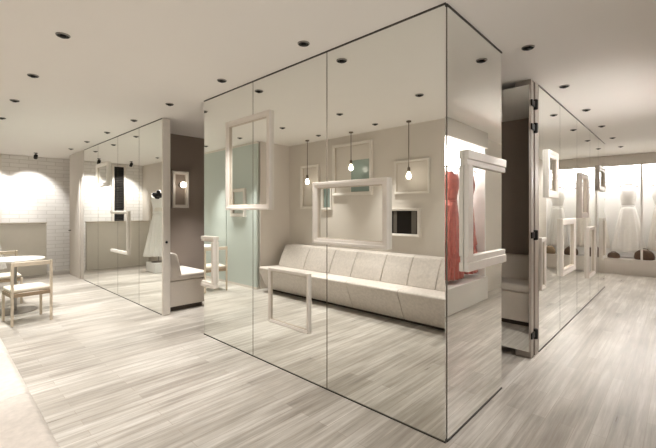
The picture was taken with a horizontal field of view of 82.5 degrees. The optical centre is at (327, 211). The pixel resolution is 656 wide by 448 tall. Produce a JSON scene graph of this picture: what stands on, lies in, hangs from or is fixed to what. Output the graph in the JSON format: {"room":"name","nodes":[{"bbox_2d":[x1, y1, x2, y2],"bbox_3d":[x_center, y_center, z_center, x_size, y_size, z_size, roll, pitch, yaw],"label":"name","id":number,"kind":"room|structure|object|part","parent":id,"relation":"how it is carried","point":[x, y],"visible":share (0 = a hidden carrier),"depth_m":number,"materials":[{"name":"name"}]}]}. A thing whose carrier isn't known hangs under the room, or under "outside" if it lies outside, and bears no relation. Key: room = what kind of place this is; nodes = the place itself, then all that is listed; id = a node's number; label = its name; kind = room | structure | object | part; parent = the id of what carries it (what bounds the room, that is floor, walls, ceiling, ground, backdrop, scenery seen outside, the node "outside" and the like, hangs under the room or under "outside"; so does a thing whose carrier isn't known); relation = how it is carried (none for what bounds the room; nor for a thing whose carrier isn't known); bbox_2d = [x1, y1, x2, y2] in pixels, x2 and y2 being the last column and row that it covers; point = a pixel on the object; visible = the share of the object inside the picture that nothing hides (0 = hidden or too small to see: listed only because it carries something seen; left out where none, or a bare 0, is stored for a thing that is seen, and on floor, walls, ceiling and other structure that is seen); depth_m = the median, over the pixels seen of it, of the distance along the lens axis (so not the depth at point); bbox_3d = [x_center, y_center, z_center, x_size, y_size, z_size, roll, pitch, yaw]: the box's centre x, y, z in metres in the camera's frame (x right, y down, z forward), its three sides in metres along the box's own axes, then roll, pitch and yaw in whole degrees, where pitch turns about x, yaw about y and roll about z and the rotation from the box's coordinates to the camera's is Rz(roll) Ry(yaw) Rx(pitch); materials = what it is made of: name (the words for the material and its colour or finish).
{"room":"shop","nodes":[
{"label":"shop","id":0,"kind":"room"},
{"bbox_2d":[0,154,69,270],"bbox_3d":[-6.929,0.070,8.755,0.100,2.700,3.000,0,0,43],"label":"wall","id":1,"kind":"structure","parent":0,"point":[32,190],"depth_m":8.86,"materials":[{"name":"white paint"}]},
{"bbox_2d":[0,155,0,222],"bbox_3d":[-7.370,-0.390,8.180,0.050,1.720,0.340,0,0,43],"label":"window","id":2,"kind":"structure","parent":1,"relation":"in","point":[0,155],"depth_m":8.28,"materials":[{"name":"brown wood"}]},
{"bbox_2d":[70,150,83,279],"bbox_3d":[-5.207,0.070,8.475,1.188,2.700,0.840,0,0,43],"label":"wall","id":3,"kind":"structure","parent":0,"point":[77,159],"depth_m":7.89,"materials":[{"name":"grey paint"}]},
{"bbox_2d":[68,179,80,278],"bbox_3d":[-5.555,0.370,8.171,0.800,2.100,0.078,0,0,43],"label":"door","id":4,"kind":"structure","parent":3,"relation":"in","point":[75,186],"depth_m":8.13,"materials":[{"name":"grey paint"}]},
{"bbox_2d":[170,134,203,269],"bbox_3d":[-2.218,0.070,6.605,0.100,2.700,2.050,0,0,43],"label":"wall","id":5,"kind":"structure","parent":0,"point":[186,152],"depth_m":6.37,"materials":[{"name":"brown paint"}]},
{"bbox_2d":[171,171,188,207],"bbox_3d":[-2.462,-0.365,6.237,0.050,0.610,0.280,0,0,43],"label":"wall frame","id":6,"kind":"object","parent":5,"relation":"attached to","point":[173,205],"visible":1,"depth_m":6.21,"materials":[{"name":"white wood"}]},
{"bbox_2d":[178,182,186,187],"bbox_3d":[-2.411,-0.440,6.189,0.172,0.096,0.096,0,0,43],"label":"wall lamp","id":7,"kind":"object","parent":5,"relation":"attached to","point":[182,184],"visible":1,"depth_m":6.14,"materials":[{"name":"glass"}]},
{"bbox_2d":[0,269,655,447],"bbox_3d":[0.039,1.470,7.464,12.200,0.100,12.300,0,0,43],"label":"floor","id":8,"kind":"structure","parent":0,"point":[108,370],"depth_m":3.07,"materials":[{"name":"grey wood"}]},
{"bbox_2d":[0,245,6,269],"bbox_3d":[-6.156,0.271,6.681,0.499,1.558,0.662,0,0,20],"label":"cafe chair","id":9,"kind":"object","parent":8,"relation":"on","point":[3,265],"visible":0.56,"depth_m":6.84,"materials":[{"name":"beige wood"}]},
{"bbox_2d":[0,250,22,302],"bbox_3d":[-5.028,1.025,5.773,0.448,0.790,0.428,0,0,42],"label":"cafe chair","id":10,"kind":"object","parent":8,"relation":"on","point":[4,277],"visible":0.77,"depth_m":5.77,"materials":[{"name":"brown wood"}]},
{"bbox_3d":[-5.184,0.658,5.915,0.024,0.053,0.371,0,0,42],"label":"rail","id":11,"kind":"part","parent":10,"relation":"part of","materials":[{"name":"brown wood"}]},
{"bbox_3d":[-5.028,1.042,5.773,0.444,0.045,0.424,0,0,42],"label":"seat frame","id":12,"kind":"part","parent":10,"relation":"part of","materials":[{"name":"beige wood"}]},
{"bbox_3d":[-5.017,0.994,5.763,0.418,0.051,0.410,0,0,42],"label":"seat","id":13,"kind":"part","parent":10,"relation":"part of","materials":[{"name":"beige fabric"}]},
{"bbox_3d":[-4.738,1.220,5.780,0.028,0.400,0.028,0,0,42],"label":"leg","id":14,"kind":"part","parent":10,"relation":"part of","materials":[{"name":"brown wood"}]},
{"bbox_2d":[0,256,44,315],"bbox_3d":[-4.478,1.044,5.336,0.710,0.752,0.710,0,0,43],"label":"cafe table","id":15,"kind":"object","parent":8,"relation":"on","point":[12,259],"visible":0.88,"depth_m":5.32,"materials":[{"name":"metal"}]},
{"bbox_2d":[0,222,46,276],"bbox_3d":[-6.889,0.833,7.939,0.100,1.175,1.490,0,0,43],"label":"wall","id":16,"kind":"structure","parent":8,"relation":"on","point":[30,239],"depth_m":8.19,"materials":[{"name":"beige paint"}]},
{"bbox_2d":[2,259,52,327],"bbox_3d":[-3.921,1.025,4.878,0.448,0.790,0.428,0,0,38],"label":"cafe chair","id":17,"kind":"object","parent":8,"relation":"on","point":[10,291],"visible":1,"depth_m":4.79,"materials":[{"name":"brown wood"}]},
{"bbox_3d":[-4.209,1.220,4.848,0.028,0.400,0.028,0,0,38],"label":"leg","id":18,"kind":"part","parent":17,"relation":"part of","materials":[{"name":"brown wood"}]},
{"bbox_3d":[-3.877,1.025,4.591,0.028,0.790,0.028,0,0,38],"label":"leg","id":19,"kind":"part","parent":17,"relation":"part of","materials":[{"name":"brown wood"}]},
{"bbox_3d":[-3.921,1.042,4.878,0.444,0.045,0.424,0,0,38],"label":"seat frame","id":20,"kind":"part","parent":17,"relation":"part of","materials":[{"name":"beige wood"}]},
{"bbox_3d":[-3.933,0.994,4.887,0.418,0.051,0.410,0,0,38],"label":"seat","id":21,"kind":"part","parent":17,"relation":"part of","materials":[{"name":"beige fabric"}]},
{"bbox_3d":[-3.755,0.658,4.749,0.024,0.053,0.371,0,0,38],"label":"rail","id":22,"kind":"part","parent":17,"relation":"part of","materials":[{"name":"brown wood"}]},
{"bbox_3d":[-3.965,1.220,5.164,0.028,0.400,0.028,0,0,38],"label":"leg","id":23,"kind":"part","parent":17,"relation":"part of","materials":[{"name":"brown wood"}]},
{"bbox_3d":[-3.632,1.025,4.907,0.028,0.790,0.028,0,0,38],"label":"leg","id":24,"kind":"part","parent":17,"relation":"part of","materials":[{"name":"brown wood"}]},
{"bbox_2d":[0,338,59,447],"bbox_3d":[-2.346,1.013,2.155,4.466,0.814,0.828,0,0,43],"label":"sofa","id":25,"kind":"object","parent":8,"relation":"on","point":[22,423],"visible":1,"depth_m":1.79,"materials":[{"name":"fabric"}]},
{"bbox_2d":[170,252,203,311],"bbox_3d":[-2.338,1.005,5.758,0.820,0.830,0.625,0,0,43],"label":"bench","id":26,"kind":"object","parent":8,"relation":"on","point":[186,290],"visible":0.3,"depth_m":5.45,"materials":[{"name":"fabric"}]},
{"bbox_3d":[-2.473,0.792,5.615,0.810,0.405,0.230,0,0,43],"label":"backrest","id":27,"kind":"part","parent":26,"relation":"part of","materials":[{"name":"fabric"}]},
{"bbox_2d":[179,266,203,279],"bbox_3d":[-2.285,0.948,5.814,0.820,0.095,0.470,0,0,43],"label":"seat cushion","id":28,"kind":"object","parent":26,"relation":"on","point":[186,273],"depth_m":5.59,"materials":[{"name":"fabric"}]},
{"bbox_2d":[605,152,655,276],"bbox_3d":[6.703,0.070,8.835,3.500,2.699,0.650,0,0,43],"label":"display case","id":29,"kind":"object","parent":8,"relation":"on","point":[639,169],"visible":0.36,"depth_m":8.62,"materials":[{"name":"paint"}]},
{"bbox_2d":[607,251,619,257],"bbox_3d":[6.599,0.993,8.638,0.240,0.154,0.165,0,0,43],"label":"handbag","id":30,"kind":"object","parent":29,"relation":"on","point":[613,254],"visible":1,"depth_m":8.59,"materials":[{"name":"brown leather"}]},
{"bbox_3d":[6.727,-0.700,8.860,3.440,0.023,0.024,0,0,43],"label":"hanging rail","id":31,"kind":"part","parent":29,"relation":"part of","materials":[{"name":"metal"}]},
{"bbox_2d":[634,248,654,260],"bbox_3d":[6.992,0.942,8.267,0.360,0.256,0.185,0,0,43],"label":"handbag","id":32,"kind":"object","parent":29,"relation":"on","point":[648,255],"visible":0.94,"depth_m":8.19,"materials":[{"name":"brown leather"}]},
{"bbox_2d":[0,0,655,159],"bbox_3d":[0.039,-1.330,7.464,12.200,0.100,12.300,0,0,43],"label":"ceiling","id":33,"kind":"structure","parent":0,"point":[121,61],"depth_m":3.01,"materials":[{"name":"paint"}]},
{"bbox_2d":[27,74,38,77],"bbox_3d":[-2.772,-1.269,3.516,0.092,0.022,0.092,0,0,-8],"label":"recessed light","id":34,"kind":"object","parent":33,"relation":"in","point":[29,75],"visible":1,"depth_m":3.50,"materials":[{"name":"black metal"}]},
{"bbox_2d":[55,32,70,38],"bbox_3d":[-1.922,-1.269,2.712,0.092,0.022,0.092,0,0,9],"label":"recessed light","id":35,"kind":"object","parent":33,"relation":"in","point":[62,35],"visible":1,"depth_m":2.70,"materials":[{"name":"black metal"}]},
{"bbox_2d":[217,79,226,82],"bbox_3d":[-1.036,-1.269,3.650,0.092,0.022,0.092,0,0,-21],"label":"recessed light","id":36,"kind":"object","parent":33,"relation":"in","point":[218,80],"visible":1,"depth_m":3.63,"materials":[{"name":"black metal"}]},
{"bbox_2d":[298,41,309,46],"bbox_3d":[-0.186,-1.269,2.846,0.092,0.022,0.092,0,0,-4],"label":"recessed light","id":37,"kind":"object","parent":33,"relation":"in","point":[300,43],"visible":1,"depth_m":2.83,"materials":[{"name":"black metal"}]},
{"bbox_2d":[521,45,534,50],"bbox_3d":[1.560,-1.269,2.916,0.092,0.022,0.092,0,0,4],"label":"recessed light","id":38,"kind":"object","parent":33,"relation":"in","point":[527,47],"visible":1,"depth_m":2.90,"materials":[{"name":"black metal"}]},
{"bbox_3d":[1.051,0.070,2.716,0.075,2.700,0.890,0,0,43],"label":"wall","id":39,"kind":"structure","parent":0,"visible":0},
{"bbox_2d":[446,6,500,439],"bbox_3d":[1.059,0.071,2.658,0.014,2.680,0.952,0,0,43],"label":"mirror panel","id":40,"kind":"object","parent":39,"relation":"attached to","point":[473,65],"visible":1,"depth_m":2.56,"materials":[{"name":"silver glass"}]},
{"bbox_2d":[446,3,501,53],"bbox_3d":[1.060,-1.274,2.656,0.018,0.011,0.964,0,0,43],"label":"trim","id":41,"kind":"structure","parent":39,"relation":"attached to","point":[448,5],"depth_m":2.58,"materials":[{"name":"grey metal"}]},
{"bbox_2d":[446,387,501,441],"bbox_3d":[1.060,1.415,2.656,0.018,0.009,0.964,0,0,43],"label":"trim","id":42,"kind":"structure","parent":39,"relation":"attached to","point":[462,426],"depth_m":2.55,"materials":[{"name":"grey metal"}]},
{"bbox_2d":[464,149,505,271],"bbox_3d":[1.163,-0.005,2.733,0.032,0.810,0.730,0,0,43],"label":"wall frame","id":43,"kind":"object","parent":39,"relation":"attached to","point":[472,158],"visible":1,"depth_m":2.52,"materials":[{"name":"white wood"}]},
{"bbox_3d":[1.163,0.350,2.733,0.032,0.100,0.730,0,0,43],"label":"rail","id":44,"kind":"part","parent":43,"relation":"part of","materials":[{"name":"white wood"}]},
{"bbox_3d":[1.163,-0.360,2.733,0.032,0.100,0.730,0,0,43],"label":"rail","id":45,"kind":"part","parent":43,"relation":"part of","materials":[{"name":"white wood"}]},
{"bbox_3d":[-0.327,0.070,3.354,2.955,2.700,0.075,0,0,43],"label":"wall","id":46,"kind":"structure","parent":0,"visible":0},
{"bbox_2d":[201,236,215,288],"bbox_3d":[-1.355,0.568,4.229,0.280,0.575,0.035,0,0,43],"label":"wall frame","id":47,"kind":"object","parent":46,"relation":"attached to","point":[212,284],"visible":1,"depth_m":4.14,"materials":[{"name":"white wood"}]},
{"bbox_3d":[-1.355,0.825,4.229,0.280,0.060,0.035,0,0,43],"label":"rail","id":48,"kind":"part","parent":47,"relation":"part of","materials":[{"name":"white wood"}]},
{"bbox_3d":[-1.355,0.310,4.229,0.280,0.060,0.035,0,0,43],"label":"rail","id":49,"kind":"part","parent":47,"relation":"part of","materials":[{"name":"white wood"}]},
{"bbox_2d":[204,82,252,354],"bbox_3d":[-1.081,0.071,4.005,0.955,2.680,0.014,0,0,43],"label":"mirror panel","id":50,"kind":"object","parent":46,"relation":"attached to","point":[228,308],"visible":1,"depth_m":3.94,"materials":[{"name":"silver glass"}]},
{"bbox_2d":[225,110,271,209],"bbox_3d":[-0.805,-0.477,3.712,0.750,0.925,0.030,0,0,43],"label":"wall frame","id":51,"kind":"object","parent":46,"relation":"attached to","point":[267,114],"visible":1,"depth_m":3.64,"materials":[{"name":"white wood"}]},
{"bbox_2d":[268,267,309,333],"bbox_3d":[-0.354,0.770,3.294,0.540,0.500,0.018,0,0,43],"label":"wall frame","id":52,"kind":"object","parent":46,"relation":"attached to","point":[270,319],"visible":1,"depth_m":3.26,"materials":[{"name":"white wood"}]},
{"bbox_2d":[253,52,326,387],"bbox_3d":[-0.367,0.071,3.330,0.991,2.680,0.014,0,0,43],"label":"mirror panel","id":53,"kind":"object","parent":46,"relation":"attached to","point":[296,95],"visible":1,"depth_m":3.27,"materials":[{"name":"silver glass"}]},
{"bbox_2d":[204,2,446,101],"bbox_3d":[-0.354,-1.274,3.315,2.970,0.011,0.018,0,0,43],"label":"trim","id":54,"kind":"structure","parent":46,"relation":"attached to","point":[445,3],"depth_m":2.85,"materials":[{"name":"grey metal"}]},
{"bbox_2d":[204,334,446,443],"bbox_3d":[-0.354,1.415,3.315,2.970,0.009,0.018,0,0,43],"label":"trim","id":55,"kind":"structure","parent":46,"relation":"attached to","point":[445,442],"depth_m":2.85,"materials":[{"name":"grey metal"}]},
{"bbox_2d":[312,177,388,249],"bbox_3d":[0.147,0.013,2.812,0.730,0.495,0.030,0,0,43],"label":"wall frame","id":56,"kind":"object","parent":46,"relation":"attached to","point":[384,181],"visible":1,"depth_m":2.75,"materials":[{"name":"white wood"}]},
{"bbox_2d":[327,5,445,440],"bbox_3d":[0.361,0.071,2.641,0.994,2.680,0.014,0,0,43],"label":"mirror panel","id":57,"kind":"object","parent":46,"relation":"attached to","point":[386,88],"visible":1,"depth_m":2.56,"materials":[{"name":"silver glass"}]},
{"bbox_3d":[-3.632,0.070,6.480,3.842,2.700,0.075,0,0,43],"label":"wall","id":58,"kind":"structure","parent":0,"visible":0},
{"bbox_2d":[84,145,97,285],"bbox_3d":[-4.709,0.071,7.435,0.950,2.680,0.014,0,0,43],"label":"mirror panel","id":59,"kind":"object","parent":58,"relation":"attached to","point":[91,154],"visible":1,"depth_m":7.44,"materials":[{"name":"silver glass"}]},
{"bbox_2d":[96,161,108,186],"bbox_3d":[-4.165,-0.675,6.890,0.680,0.430,0.030,0,0,43],"label":"wall frame","id":60,"kind":"object","parent":58,"relation":"attached to","point":[103,164],"visible":1,"depth_m":6.78,"materials":[{"name":"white wood"}]},
{"bbox_2d":[98,137,117,294],"bbox_3d":[-3.960,0.071,6.728,1.090,2.680,0.014,0,0,43],"label":"mirror panel","id":61,"kind":"object","parent":58,"relation":"attached to","point":[108,150],"visible":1,"depth_m":6.68,"materials":[{"name":"silver glass"}]},
{"bbox_2d":[110,211,128,254],"bbox_3d":[-3.493,0.345,6.254,0.830,0.710,0.030,0,0,43],"label":"wall frame","id":62,"kind":"object","parent":58,"relation":"attached to","point":[126,252],"visible":1,"depth_m":5.97,"materials":[{"name":"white wood"}]},
{"bbox_3d":[-3.493,0.675,6.254,0.830,0.050,0.030,0,0,43],"label":"rail","id":63,"kind":"part","parent":62,"relation":"part of","materials":[{"name":"white wood"}]},
{"bbox_3d":[-3.493,0.015,6.254,0.830,0.050,0.030,0,0,43],"label":"rail","id":64,"kind":"part","parent":62,"relation":"part of","materials":[{"name":"white wood"}]},
{"bbox_2d":[84,118,162,149],"bbox_3d":[-3.660,-1.274,6.441,3.830,0.011,0.018,0,0,43],"label":"trim","id":65,"kind":"structure","parent":58,"relation":"attached to","point":[160,118],"depth_m":6.02,"materials":[{"name":"grey metal"}]},
{"bbox_2d":[85,280,161,314],"bbox_3d":[-3.660,1.415,6.441,3.830,0.009,0.018,0,0,43],"label":"trim","id":66,"kind":"structure","parent":58,"relation":"attached to","point":[85,280],"depth_m":6.01,"materials":[{"name":"grey metal"}]},
{"bbox_2d":[118,128,138,303],"bbox_3d":[-3.216,0.071,6.023,0.940,2.680,0.014,0,0,43],"label":"mirror panel","id":67,"kind":"object","parent":58,"relation":"attached to","point":[128,143],"visible":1,"depth_m":5.97,"materials":[{"name":"silver glass"}]},
{"bbox_2d":[139,119,161,313],"bbox_3d":[-2.569,0.071,5.412,0.820,2.680,0.014,0,0,43],"label":"mirror panel","id":68,"kind":"object","parent":58,"relation":"attached to","point":[150,135],"visible":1,"depth_m":5.37,"materials":[{"name":"silver glass"}]},
{"bbox_2d":[162,118,169,315],"bbox_3d":[-2.218,0.075,5.132,0.065,2.690,0.100,0,0,43],"label":"trim","id":69,"kind":"structure","parent":58,"relation":"attached to","point":[165,122],"depth_m":5.11,"materials":[{"name":"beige paint"}]},
{"bbox_3d":[3.612,0.070,5.468,0.135,2.700,4.490,0,0,43],"label":"wall","id":70,"kind":"structure","parent":0,"visible":0},
{"bbox_2d":[515,79,537,357],"bbox_3d":[1.990,0.070,3.742,0.150,2.699,0.237,0,0,43],"label":"trim","id":71,"kind":"structure","parent":70,"relation":"attached to","point":[533,86],"depth_m":3.67,"materials":[{"name":"brown metal"}]},
{"bbox_2d":[501,85,537,351],"bbox_3d":[1.669,0.065,3.941,0.949,2.570,0.168,0,0,43],"label":"mirror door","id":72,"kind":"structure","parent":71,"relation":"attached to","point":[515,102],"depth_m":3.67,"materials":[{"name":"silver metal"}]},
{"bbox_3d":[1.612,0.065,3.909,0.910,2.570,0.028,0,0,43],"label":"door","id":73,"kind":"part","parent":72,"relation":"part of","materials":[{"name":"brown metal"}]},
{"bbox_2d":[539,237,545,290],"bbox_3d":[2.210,0.535,3.845,0.025,0.530,0.175,0,0,43],"label":"wall frame","id":74,"kind":"object","parent":70,"relation":"attached to","point":[541,286],"visible":1,"depth_m":3.80,"materials":[{"name":"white wood"}]},
{"bbox_2d":[538,86,559,350],"bbox_3d":[2.437,0.071,4.116,0.014,2.680,0.900,0,0,43],"label":"mirror panel","id":75,"kind":"object","parent":70,"relation":"attached to","point":[548,108],"visible":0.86,"depth_m":4.06,"materials":[{"name":"silver glass"}]},
{"bbox_2d":[546,149,558,197],"bbox_3d":[2.475,-0.405,4.122,0.030,0.510,0.430,0,0,43],"label":"wall frame","id":76,"kind":"object","parent":70,"relation":"attached to","point":[550,154],"visible":1,"depth_m":4.09,"materials":[{"name":"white wood"}]},
{"bbox_2d":[560,218,575,276],"bbox_3d":[3.024,0.430,4.703,0.030,0.680,0.750,0,0,43],"label":"wall frame","id":77,"kind":"object","parent":70,"relation":"attached to","point":[563,271],"visible":1,"depth_m":4.60,"materials":[{"name":"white wood"}]},
{"bbox_2d":[560,105,576,329],"bbox_3d":[3.090,0.071,4.806,0.014,2.680,0.980,0,0,43],"label":"mirror panel","id":78,"kind":"object","parent":70,"relation":"attached to","point":[568,123],"visible":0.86,"depth_m":4.78,"materials":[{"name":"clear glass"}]},
{"bbox_2d":[538,85,604,143],"bbox_3d":[3.668,-1.274,5.415,0.018,0.011,4.490,0,0,43],"label":"trim","id":79,"kind":"structure","parent":70,"relation":"attached to","point":[538,85],"depth_m":4.70,"materials":[{"name":"grey metal"}]},
{"bbox_2d":[538,287,604,351],"bbox_3d":[3.668,1.415,5.415,0.018,0.009,4.490,0,0,43],"label":"trim","id":80,"kind":"structure","parent":70,"relation":"attached to","point":[604,287],"depth_m":4.60,"materials":[{"name":"grey metal"}]},
{"bbox_2d":[577,120,589,312],"bbox_3d":[3.777,0.071,5.532,0.014,2.680,1.000,0,0,43],"label":"mirror panel","id":81,"kind":"object","parent":70,"relation":"attached to","point":[583,134],"visible":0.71,"depth_m":5.45,"materials":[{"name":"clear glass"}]},
{"bbox_2d":[579,172,588,217],"bbox_3d":[3.734,-0.230,5.450,0.035,0.640,0.550,0,0,43],"label":"wall frame","id":82,"kind":"object","parent":70,"relation":"attached to","point":[584,176],"visible":1,"depth_m":5.43,"materials":[{"name":"grey wood"}]},
{"bbox_2d":[587,226,595,278],"bbox_3d":[4.161,0.630,5.905,0.030,0.780,0.600,0,0,43],"label":"wall frame","id":83,"kind":"object","parent":70,"relation":"attached to","point":[589,274],"visible":1,"depth_m":5.82,"materials":[{"name":"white wood"}]},
{"bbox_2d":[590,131,597,300],"bbox_3d":[4.399,0.071,6.190,0.014,2.680,0.790,0,0,43],"label":"mirror panel","id":84,"kind":"object","parent":70,"relation":"attached to","point":[593,139],"visible":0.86,"depth_m":6.13,"materials":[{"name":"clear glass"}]},
{"bbox_2d":[597,165,605,191],"bbox_3d":[4.850,-0.575,6.630,0.035,0.430,0.700,0,0,43],"label":"wall frame","id":85,"kind":"object","parent":70,"relation":"attached to","point":[599,168],"visible":1,"depth_m":6.53,"materials":[{"name":"grey wood"}]},
{"bbox_2d":[598,138,604,292],"bbox_3d":[4.942,0.071,6.764,0.014,2.680,0.770,0,0,43],"label":"mirror panel","id":86,"kind":"object","parent":70,"relation":"attached to","point":[601,146],"visible":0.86,"depth_m":6.66,"materials":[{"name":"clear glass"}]},
{"bbox_2d":[601,218,605,259],"bbox_3d":[5.013,0.490,6.806,0.030,0.740,0.380,0,0,43],"label":"wall frame","id":87,"kind":"object","parent":70,"relation":"attached to","point":[602,219],"visible":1,"depth_m":6.71,"materials":[{"name":"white wood"}]},
{"bbox_3d":[7.367,-0.639,8.256,0.387,0.179,0.046,0,0,43],"label":"clothes hanger","id":88,"kind":"object","parent":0,"visible":0},
{"bbox_2d":[647,183,655,250],"bbox_3d":[7.373,0.114,8.253,0.518,1.501,0.313,0,0,43],"label":"gown","id":89,"kind":"object","parent":88,"relation":"hanging from","point":[651,245],"visible":1,"depth_m":8.30,"materials":[{"name":"white fabric"}]},
{"bbox_3d":[6.945,-0.639,8.654,0.387,0.179,0.046,0,0,43],"label":"clothes hanger","id":90,"kind":"object","parent":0,"visible":0},
{"bbox_2d":[610,184,646,251],"bbox_3d":[6.936,0.144,8.647,0.675,1.561,0.411,0,0,43],"label":"gown","id":91,"kind":"object","parent":90,"relation":"hanging from","point":[626,238],"visible":0.92,"depth_m":8.56,"materials":[{"name":"white fabric"}]},
{"bbox_3d":[6.524,-0.639,9.053,0.387,0.179,0.046,0,0,43],"label":"clothes hanger","id":92,"kind":"object","parent":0,"visible":0},
{"bbox_2d":[605,192,610,247],"bbox_3d":[6.533,0.114,9.047,0.490,1.501,0.307,0,0,43],"label":"gown","id":93,"kind":"object","parent":92,"relation":"hanging from","point":[607,235],"visible":0.09,"depth_m":8.89,"materials":[{"name":"white fabric"}]}
]}

